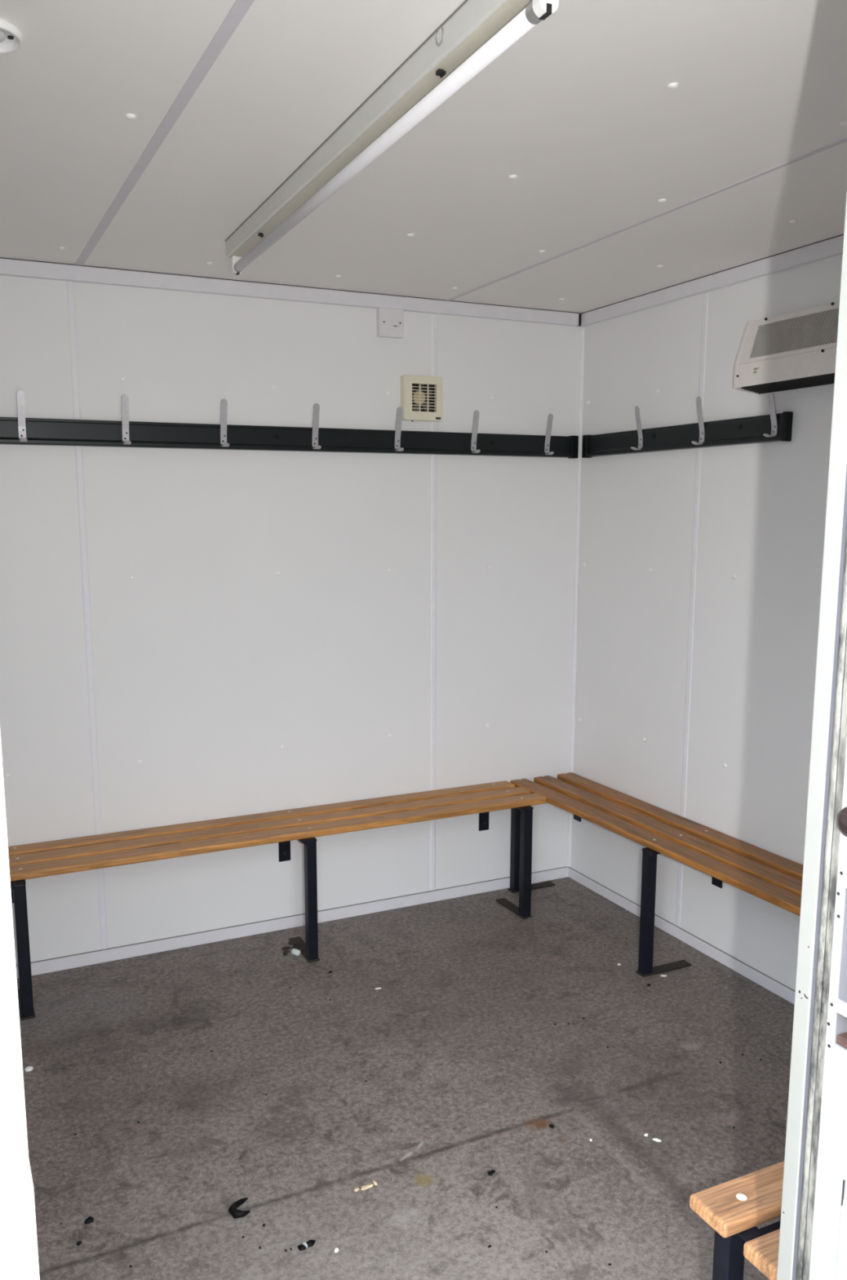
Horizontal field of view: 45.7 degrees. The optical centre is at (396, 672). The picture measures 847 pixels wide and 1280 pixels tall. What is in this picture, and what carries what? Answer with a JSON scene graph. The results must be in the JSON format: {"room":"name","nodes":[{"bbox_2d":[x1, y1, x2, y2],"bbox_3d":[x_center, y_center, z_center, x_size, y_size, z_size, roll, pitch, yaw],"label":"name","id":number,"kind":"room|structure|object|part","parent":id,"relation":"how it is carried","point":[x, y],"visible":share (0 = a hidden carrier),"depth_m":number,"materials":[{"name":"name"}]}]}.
{"room":"changing room","nodes":[
{"label":"changing room","id":0,"kind":"room"},
{"bbox_2d":[0,275,582,964],"bbox_3d":[-0.770,-0.155,3.454,3.410,2.300,0.060,-4,10,-25],"label":"wall","id":1,"kind":"structure","parent":0,"point":[208,661],"depth_m":3.56,"materials":[{"name":"white paint"}]},
{"bbox_2d":[4,773,9,777],"bbox_3d":[-1.263,0.336,3.264,0.017,0.017,0.004,-4,10,-25],"label":"cap","id":2,"kind":"object","parent":1,"relation":"attached to","point":[7,775],"visible":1,"depth_m":3.26,"materials":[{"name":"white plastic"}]},
{"bbox_2d":[66,281,107,949],"bbox_3d":[-1.014,-0.130,3.308,0.024,2.203,0.002,-4,10,-25],"label":"trim","id":3,"kind":"structure","parent":1,"relation":"attached to","point":[69,286],"depth_m":3.29,"materials":[{"name":"white plastic"}]},
{"bbox_2d":[120,376,125,382],"bbox_3d":[-0.881,-0.946,3.240,0.017,0.017,0.004,-4,10,-25],"label":"cap","id":4,"kind":"object","parent":1,"relation":"attached to","point":[122,379],"visible":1,"depth_m":3.24,"materials":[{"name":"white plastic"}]},
{"bbox_2d":[128,574,133,579],"bbox_3d":[-0.879,-0.316,3.341,0.017,0.017,0.004,-4,10,-25],"label":"cap","id":5,"kind":"object","parent":1,"relation":"attached to","point":[131,576],"visible":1,"depth_m":3.34,"materials":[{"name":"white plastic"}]},
{"bbox_2d":[271,384,276,389],"bbox_3d":[-0.418,-0.981,3.452,0.017,0.017,0.004,-4,10,-25],"label":"cap","id":6,"kind":"object","parent":1,"relation":"attached to","point":[273,386],"visible":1,"depth_m":3.45,"materials":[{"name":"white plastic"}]},
{"bbox_2d":[0,417,578,458],"bbox_3d":[-0.724,-0.783,3.325,3.172,0.087,0.030,-4,10,-25],"label":"hook rail","id":7,"kind":"object","parent":1,"relation":"attached to","point":[39,431],"visible":1,"depth_m":3.45,"materials":[{"name":"black plastic"}]},
{"bbox_2d":[17,390,27,441],"bbox_3d":[-1.152,-0.789,3.092,0.022,0.155,0.042,-4,10,-25],"label":"coat hook","id":8,"kind":"object","parent":7,"relation":"attached to","point":[20,394],"visible":1,"depth_m":3.10,"materials":[{"name":"grey metal"}]},
{"bbox_2d":[121,394,131,444],"bbox_3d":[-0.866,-0.811,3.223,0.022,0.155,0.042,-4,10,-25],"label":"coat hook","id":9,"kind":"object","parent":7,"relation":"attached to","point":[125,399],"visible":1,"depth_m":3.23,"materials":[{"name":"grey metal"}]},
{"bbox_2d":[220,399,229,447],"bbox_3d":[-0.573,-0.834,3.358,0.022,0.155,0.042,-4,10,-25],"label":"coat hook","id":10,"kind":"object","parent":7,"relation":"attached to","point":[224,415],"visible":1,"depth_m":3.36,"materials":[{"name":"grey metal"}]},
{"bbox_2d":[311,403,321,448],"bbox_3d":[-0.276,-0.856,3.494,0.022,0.155,0.042,-4,10,-25],"label":"coat hook","id":11,"kind":"object","parent":7,"relation":"attached to","point":[316,407],"visible":1,"depth_m":3.50,"materials":[{"name":"grey metal"}]},
{"bbox_2d":[395,407,404,451],"bbox_3d":[0.013,-0.878,3.627,0.022,0.155,0.042,-4,10,-25],"label":"coat hook","id":12,"kind":"object","parent":7,"relation":"attached to","point":[399,411],"visible":1,"depth_m":3.63,"materials":[{"name":"grey metal"}]},
{"bbox_2d":[471,410,480,453],"bbox_3d":[0.300,-0.900,3.758,0.022,0.155,0.042,-4,10,-25],"label":"coat hook","id":13,"kind":"object","parent":7,"relation":"attached to","point":[476,418],"visible":1,"depth_m":3.77,"materials":[{"name":"grey metal"}]},
{"bbox_2d":[544,413,554,454],"bbox_3d":[0.596,-0.923,3.894,0.022,0.155,0.042,-4,10,-25],"label":"coat hook","id":14,"kind":"object","parent":7,"relation":"attached to","point":[550,418],"visible":1,"depth_m":3.90,"materials":[{"name":"grey metal"}]},
{"bbox_2d":[0,257,578,326],"bbox_3d":[-0.798,-1.258,3.220,3.317,0.048,0.020,-4,10,-25],"label":"trim","id":15,"kind":"structure","parent":1,"relation":"attached to","point":[8,266],"depth_m":3.38,"materials":[{"name":"white plastic"}]},
{"bbox_2d":[15,866,568,978],"bbox_3d":[-0.782,0.965,3.589,3.344,0.046,0.007,-4,10,-25],"label":"baseboard","id":16,"kind":"structure","parent":1,"relation":"attached to","point":[51,965],"depth_m":3.73,"materials":[{"name":"white plastic"}]},
{"bbox_2d":[376,307,403,338],"bbox_3d":[-0.022,-1.244,3.581,0.095,0.097,0.032,-4,10,-25],"label":"wall switch","id":17,"kind":"object","parent":1,"relation":"attached to","point":[389,322],"visible":1,"depth_m":3.57,"materials":[{"name":"white plastic"}]},
{"bbox_2d":[400,374,443,422],"bbox_3d":[0.093,-0.998,3.673,0.159,0.163,0.035,-4,10,-25],"label":"fan","id":18,"kind":"object","parent":1,"relation":"attached to","point":[421,396],"visible":1,"depth_m":3.67,"materials":[{"name":"beige plastic"}]},
{"bbox_3d":[0.072,-0.967,3.677,0.032,0.041,0.005,-1,9,-6],"label":"fan blade","id":19,"kind":"part","parent":18,"relation":"part of","materials":[{"name":"beige plastic"}]},
{"bbox_2d":[412,383,436,411],"bbox_3d":[0.101,-1.000,3.662,0.100,0.098,0.006,-4,10,-25],"label":"grille","id":20,"kind":"object","parent":18,"relation":"attached to","point":[419,397],"depth_m":3.67,"materials":[{"name":"beige plastic"}]},
{"bbox_3d":[0.110,-0.978,3.692,0.043,0.041,0.011,-4,10,-23],"label":"fan blade","id":21,"kind":"part","parent":18,"relation":"part of","materials":[{"name":"beige plastic"}]},
{"bbox_3d":[0.116,-1.022,3.687,0.042,0.033,0.012,-4,10,-25],"label":"fan blade","id":22,"kind":"part","parent":18,"relation":"part of","materials":[{"name":"beige plastic"}]},
{"bbox_2d":[430,314,437,890],"bbox_3d":[0.144,-0.218,3.839,0.024,2.203,0.002,-4,10,-25],"label":"trim","id":23,"kind":"structure","parent":1,"relation":"attached to","point":[434,317],"depth_m":3.84,"materials":[{"name":"white plastic"}]},
{"bbox_2d":[567,327,585,866],"bbox_3d":[0.732,-0.262,4.103,0.012,2.204,0.012,-4,10,-25],"label":"trim","id":24,"kind":"structure","parent":1,"relation":"attached to","point":[582,329],"depth_m":4.08,"materials":[{"name":"white plastic"}]},
{"bbox_2d":[17,876,794,1279],"bbox_3d":[-0.210,1.219,2.389,3.470,0.080,2.830,-4,10,-25],"label":"floor","id":25,"kind":"structure","parent":0,"point":[448,1100],"depth_m":2.67,"materials":[{"name":"grey concrete"}]},
{"bbox_2d":[24,1066,33,1071],"bbox_3d":[-1.029,1.109,2.816,0.023,0.007,0.023,-4,10,-25],"label":"cap","id":26,"kind":"object","parent":25,"relation":"on","point":[28,1068],"visible":1,"depth_m":2.81,"materials":[{"name":"white plastic"}]},
{"bbox_2d":[84,1216,93,1224],"bbox_3d":[-0.677,1.205,2.213,0.021,0.007,0.018,-4,10,-25],"label":"crumb","id":27,"kind":"object","parent":25,"relation":"on","point":[90,1220],"visible":1,"depth_m":2.21,"materials":[{"name":"black plastic"}]},
{"bbox_2d":[228,1197,250,1218],"bbox_3d":[-0.349,1.194,2.244,0.052,0.019,0.054,-4,10,-25],"label":"scrap","id":28,"kind":"object","parent":25,"relation":"on","point":[233,1210],"visible":1,"depth_m":2.23,"materials":[{"name":"black plastic"}]},
{"bbox_2d":[8,780,546,1020],"bbox_3d":[-0.743,0.782,3.408,2.791,0.464,0.311,-4,10,-25],"label":"bench","id":29,"kind":"object","parent":25,"relation":"on","point":[44,859],"visible":0.98,"depth_m":3.46,"materials":[{"name":"brown wood"}]},
{"bbox_3d":[-1.208,0.618,3.163,0.054,0.007,0.300,-4,10,-25],"label":"support arm","id":30,"kind":"part","parent":29,"relation":"part of","materials":[{"name":"black metal"}]},
{"bbox_3d":[-1.144,0.848,3.082,0.035,0.426,0.035,-4,10,-25],"label":"leg","id":31,"kind":"part","parent":29,"relation":"part of","materials":[{"name":"black metal"}]},
{"bbox_3d":[-1.177,1.050,3.189,0.042,0.007,0.209,-4,10,-25],"label":"foot plate","id":32,"kind":"part","parent":29,"relation":"part of","materials":[{"name":"black metal"}]},
{"bbox_3d":[-0.327,0.985,3.578,0.042,0.007,0.209,-4,10,-25],"label":"foot plate","id":33,"kind":"part","parent":29,"relation":"part of","materials":[{"name":"black metal"}]},
{"bbox_3d":[-0.358,0.553,3.552,0.054,0.007,0.300,-4,10,-25],"label":"support arm","id":34,"kind":"part","parent":29,"relation":"part of","materials":[{"name":"black metal"}]},
{"bbox_3d":[-0.294,0.784,3.472,0.035,0.426,0.035,-4,10,-25],"label":"leg","id":35,"kind":"part","parent":29,"relation":"part of","materials":[{"name":"black metal"}]},
{"bbox_3d":[0.461,0.925,3.939,0.042,0.007,0.209,-4,10,-25],"label":"foot plate","id":36,"kind":"part","parent":29,"relation":"part of","materials":[{"name":"black metal"}]},
{"bbox_3d":[0.430,0.492,3.914,0.054,0.007,0.300,-4,10,-25],"label":"support arm","id":37,"kind":"part","parent":29,"relation":"part of","materials":[{"name":"black metal"}]},
{"bbox_3d":[0.494,0.723,3.833,0.035,0.426,0.035,-4,10,-25],"label":"leg","id":38,"kind":"part","parent":29,"relation":"part of","materials":[{"name":"black metal"}]},
{"bbox_2d":[281,941,302,955],"bbox_3d":[-0.372,0.979,3.578,0.070,0.019,0.085,-2,9,-10],"label":"debris","id":39,"kind":"object","parent":25,"relation":"on","point":[286,952],"visible":1,"depth_m":3.58,"materials":[{"name":"black"}]},
{"bbox_2d":[291,948,301,955],"bbox_3d":[-0.352,0.984,3.535,0.030,0.021,0.021,7,11,37],"label":"plug","id":40,"kind":"object","parent":25,"relation":"on","point":[295,952],"visible":1,"depth_m":3.53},
{"bbox_2d":[284,1240,315,1251],"bbox_3d":[-0.202,1.216,2.130,0.069,0.009,0.019,-4,10,-25],"label":"shard","id":41,"kind":"object","parent":25,"relation":"on","point":[309,1243],"visible":1,"depth_m":2.13},
{"bbox_2d":[354,1180,377,1191],"bbox_3d":[-0.070,1.187,2.321,0.057,0.005,0.019,-6,11,-33],"label":"paper scrap","id":42,"kind":"object","parent":25,"relation":"on","point":[364,1187],"visible":1,"depth_m":2.32,"materials":[{"name":"beige paper"}]},
{"bbox_2d":[487,1169,495,1175],"bbox_3d":[0.226,1.178,2.369,0.022,0.006,0.016,-4,10,-25],"label":"crumb","id":43,"kind":"object","parent":25,"relation":"on","point":[490,1173],"visible":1,"depth_m":2.37,"materials":[{"name":"black plastic"}]},
{"bbox_2d":[528,915,540,919],"bbox_3d":[0.529,0.939,3.852,0.052,0.006,0.026,-4,10,-25],"label":"lump","id":44,"kind":"object","parent":25,"relation":"on","point":[533,917],"visible":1,"depth_m":3.85,"materials":[{"name":"grey"}]},
{"bbox_2d":[508,772,803,977],"bbox_3d":[1.058,0.810,3.200,0.317,0.464,2.190,-4,10,-25],"label":"bench","id":45,"kind":"object","parent":25,"relation":"on","point":[774,878],"visible":0.91,"depth_m":3.37,"materials":[{"name":"brown wood"}]},
{"bbox_3d":[0.490,0.681,4.096,0.035,0.426,0.035,-4,10,-25],"label":"leg","id":46,"kind":"part","parent":45,"relation":"part of","materials":[{"name":"blue paint"}]},
{"bbox_3d":[0.562,0.889,4.163,0.206,0.007,0.042,-4,10,-25],"label":"foot plate","id":47,"kind":"part","parent":45,"relation":"part of","materials":[{"name":"black metal"}]},
{"bbox_3d":[0.839,0.799,3.353,0.035,0.426,0.035,-4,10,-25],"label":"leg","id":48,"kind":"part","parent":45,"relation":"part of","materials":[{"name":"blue paint"}]},
{"bbox_3d":[0.965,0.579,3.367,0.306,0.007,0.054,-4,10,-25],"label":"support arm","id":49,"kind":"part","parent":45,"relation":"part of","materials":[{"name":"blue paint"}]},
{"bbox_3d":[0.911,1.007,3.420,0.206,0.007,0.042,-4,10,-25],"label":"foot plate","id":50,"kind":"part","parent":45,"relation":"part of","materials":[{"name":"black metal"}]},
{"bbox_2d":[653,1137,661,1142],"bbox_3d":[0.647,1.158,2.491,0.022,0.005,0.009,7,11,36],"label":"crumb","id":51,"kind":"object","parent":25,"relation":"on","point":[654,1139],"visible":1,"depth_m":2.49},
{"bbox_2d":[689,1160,784,1279],"bbox_3d":[0.998,1.052,1.690,0.998,0.464,0.365,-4,10,-25],"label":"bench","id":52,"kind":"object","parent":25,"relation":"on","point":[734,1208],"visible":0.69,"depth_m":1.58,"materials":[{"name":"brown wood"}]},
{"bbox_3d":[0.533,1.077,1.631,0.035,0.426,0.035,-4,10,-25],"label":"leg","id":53,"kind":"part","parent":52,"relation":"part of","materials":[{"name":"blue paint"}]},
{"bbox_3d":[0.586,0.883,1.482,0.035,0.005,0.290,-4,10,-25],"label":"support arm","id":54,"kind":"part","parent":52,"relation":"part of","materials":[{"name":"blue paint"}]},
{"bbox_3d":[0.975,0.856,1.741,0.890,0.033,0.034,-4,10,-25],"label":"rail","id":55,"kind":"part","parent":52,"relation":"part of","materials":[{"name":"black metal"}]},
{"bbox_2d":[0,0,846,313],"bbox_3d":[-0.216,-1.121,2.014,3.470,0.060,2.830,-4,10,-25],"label":"ceiling","id":56,"kind":"structure","parent":0,"point":[581,108],"depth_m":2.08,"materials":[{"name":"white paint"}]},
{"bbox_2d":[0,17,23,53],"bbox_3d":[-0.652,-1.016,1.600,0.112,0.014,0.112,-4,10,-25],"label":"smoke detector base","id":57,"kind":"object","parent":56,"relation":"attached to","point":[11,37],"visible":1,"depth_m":1.61,"materials":[{"name":"white plastic"}]},
{"bbox_2d":[124,113,136,119],"bbox_3d":[-0.514,-1.076,1.948,0.021,0.006,0.021,-4,10,-25],"label":"cap","id":58,"kind":"object","parent":56,"relation":"attached to","point":[129,116],"visible":1,"depth_m":1.94,"materials":[{"name":"white plastic"}]},
{"bbox_2d":[75,0,254,265],"bbox_3d":[-0.435,-1.079,1.951,0.024,0.001,2.650,-4,10,-25],"label":"trim","id":59,"kind":"structure","parent":56,"relation":"attached to","point":[240,8],"depth_m":1.92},
{"bbox_2d":[225,0,559,275],"bbox_3d":[-0.108,-1.053,2.073,0.061,0.093,1.752,-4,10,-23],"label":"tube light","id":60,"kind":"object","parent":56,"relation":"attached to","point":[477,32],"visible":1,"depth_m":1.79,"materials":[{"name":"white metal"}]},
{"bbox_2d":[407,233,414,237],"bbox_3d":[0.041,-1.213,2.790,0.021,0.006,0.021,-4,10,-25],"label":"cap","id":61,"kind":"object","parent":56,"relation":"attached to","point":[411,235],"visible":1,"depth_m":2.78,"materials":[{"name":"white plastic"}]},
{"bbox_2d":[508,174,517,179],"bbox_3d":[0.268,-1.136,2.307,0.021,0.006,0.021,-4,10,-25],"label":"cap","id":62,"kind":"object","parent":56,"relation":"attached to","point":[511,176],"visible":1,"depth_m":2.30,"materials":[{"name":"white plastic"}]},
{"bbox_2d":[447,137,846,301],"bbox_3d":[0.742,-1.169,2.491,0.014,0.002,2.650,-4,10,-25],"label":"trim","id":63,"kind":"structure","parent":56,"relation":"attached to","point":[843,140],"depth_m":2.56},
{"bbox_2d":[658,198,666,203],"bbox_3d":[0.659,-1.165,2.486,0.021,0.006,0.021,-4,10,-25],"label":"cap","id":64,"kind":"object","parent":56,"relation":"attached to","point":[663,200],"visible":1,"depth_m":2.48,"materials":[{"name":"white plastic"}]},
{"bbox_2d":[667,82,679,88],"bbox_3d":[0.500,-1.057,1.814,0.021,0.006,0.021,-4,10,-25],"label":"cap","id":65,"kind":"object","parent":56,"relation":"attached to","point":[673,85],"visible":1,"depth_m":1.81,"materials":[{"name":"white plastic"}]},
{"bbox_2d":[790,219,798,223],"bbox_3d":[1.055,-1.196,2.668,0.021,0.006,0.021,-4,10,-25],"label":"cap","id":66,"kind":"object","parent":56,"relation":"attached to","point":[793,221],"visible":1,"depth_m":2.66,"materials":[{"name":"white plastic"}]},
{"bbox_2d":[840,120,846,126],"bbox_3d":[0.891,-1.087,1.993,0.021,0.006,0.021,-4,10,-25],"label":"cap","id":67,"kind":"object","parent":56,"relation":"attached to","point":[844,123],"visible":1,"depth_m":1.99,"materials":[{"name":"white plastic"}]},
{"bbox_2d":[570,253,843,991],"bbox_3d":[1.320,-0.078,2.937,0.060,2.300,2.650,-4,10,-25],"label":"wall","id":68,"kind":"structure","parent":0,"point":[763,505],"depth_m":3.43,"materials":[{"name":"white paint"}]},
{"bbox_2d":[568,866,795,1004],"bbox_3d":[1.293,1.038,3.102,0.007,0.043,2.650,-4,10,-25],"label":"baseboard","id":69,"kind":"structure","parent":68,"relation":"attached to","point":[747,971],"depth_m":3.57,"materials":[{"name":"white plastic"}]},
{"bbox_2d":[582,411,793,457],"bbox_3d":[0.962,-0.814,3.486,0.030,0.087,1.038,-4,10,-25],"label":"hook rail","id":70,"kind":"object","parent":68,"relation":"attached to","point":[745,430],"visible":1,"depth_m":3.40,"materials":[{"name":"black plastic"}]},
{"bbox_2d":[631,405,643,449],"bbox_3d":[0.867,-0.880,3.619,0.042,0.155,0.022,-4,10,-25],"label":"coat hook","id":71,"kind":"object","parent":70,"relation":"attached to","point":[637,408],"visible":1,"depth_m":3.62,"materials":[{"name":"grey metal"}]},
{"bbox_2d":[691,396,705,444],"bbox_3d":[1.002,-0.835,3.333,0.042,0.155,0.022,-4,10,-25],"label":"coat hook","id":72,"kind":"object","parent":70,"relation":"attached to","point":[699,402],"visible":1,"depth_m":3.33,"materials":[{"name":"grey metal"}]},
{"bbox_2d":[763,393,777,437],"bbox_3d":[1.136,-0.781,3.050,0.042,0.128,0.022,-4,10,-25],"label":"coat hook","id":73,"kind":"object","parent":70,"relation":"attached to","point":[771,397],"visible":1,"depth_m":3.05,"materials":[{"name":"grey metal"}]},
{"bbox_2d":[675,292,708,927],"bbox_3d":[1.025,-0.163,3.492,0.002,2.206,0.026,-4,10,-25],"label":"trim","id":74,"kind":"structure","parent":68,"relation":"attached to","point":[705,301],"depth_m":3.48,"materials":[{"name":"white plastic"}]},
{"bbox_2d":[576,234,844,326],"bbox_3d":[1.275,-1.187,2.739,0.032,0.048,2.650,-4,10,-25],"label":"trim","id":75,"kind":"structure","parent":68,"relation":"attached to","point":[832,246],"depth_m":3.22,"materials":[{"name":"white plastic"}]},
{"bbox_2d":[733,302,839,394],"bbox_3d":[1.219,-0.934,2.834,0.092,0.225,0.635,-4,10,-25],"label":"wall heater","id":76,"kind":"object","parent":68,"relation":"attached to","point":[797,349],"visible":0.94,"depth_m":2.93,"materials":[{"name":"beige metal"}]},
{"bbox_3d":[1.089,-0.980,3.114,0.088,0.222,0.010,-4,10,-25],"label":"plate","id":77,"kind":"part","parent":76,"relation":"part of","materials":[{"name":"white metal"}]},
{"bbox_2d":[742,373,835,394],"bbox_3d":[1.223,-0.841,2.851,0.078,0.036,0.591,-4,10,-25],"label":"outlet","id":78,"kind":"object","parent":76,"relation":"attached to","point":[754,383],"depth_m":2.97,"materials":[{"name":"metal"}]},
{"bbox_2d":[749,307,839,358],"bbox_3d":[1.202,-0.968,2.821,0.034,0.100,0.536,-4,10,-25],"label":"grille","id":79,"kind":"object","parent":76,"relation":"attached to","point":[814,330],"depth_m":2.92,"materials":[{"name":"metal"}]},
{"bbox_3d":[0.358,0.237,0.987,3.470,2.300,0.120,-4,10,-25],"label":"wall","id":80,"kind":"structure","parent":0,"visible":0},
{"bbox_2d":[0,732,39,1279],"bbox_3d":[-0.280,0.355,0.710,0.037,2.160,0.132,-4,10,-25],"label":"door","id":81,"kind":"structure","parent":80,"relation":"in","point":[19,1253],"depth_m":0.64,"materials":[{"name":"white metal"}]},
{"bbox_3d":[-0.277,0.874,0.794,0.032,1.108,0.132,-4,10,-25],"label":"kick plate","id":82,"kind":"part","parent":81,"relation":"part of","materials":[{"name":"white metal"}]},
{"bbox_2d":[777,191,846,1279],"bbox_3d":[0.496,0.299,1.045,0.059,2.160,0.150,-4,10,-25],"label":"door","id":83,"kind":"structure","parent":80,"relation":"in","point":[813,1246],"depth_m":1.07,"materials":[{"name":"white metal"}]},
{"bbox_3d":[0.484,0.303,1.015,0.004,2.160,0.104,-4,10,-25],"label":"jamb plate","id":84,"kind":"part","parent":83,"relation":"part of","materials":[{"name":"white metal"}]},
{"bbox_3d":[0.488,0.721,1.068,0.004,0.318,0.058,-4,10,-25],"label":"plate","id":85,"kind":"part","parent":83,"relation":"part of","materials":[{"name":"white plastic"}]},
{"bbox_2d":[837,806,846,836],"bbox_3d":[0.461,0.152,1.020,0.012,0.033,0.033,-4,10,-25],"label":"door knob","id":86,"kind":"object","parent":83,"relation":"attached to","point":[842,815],"visible":1,"depth_m":1.02,"materials":[{"name":"silver metal"}]}
]}

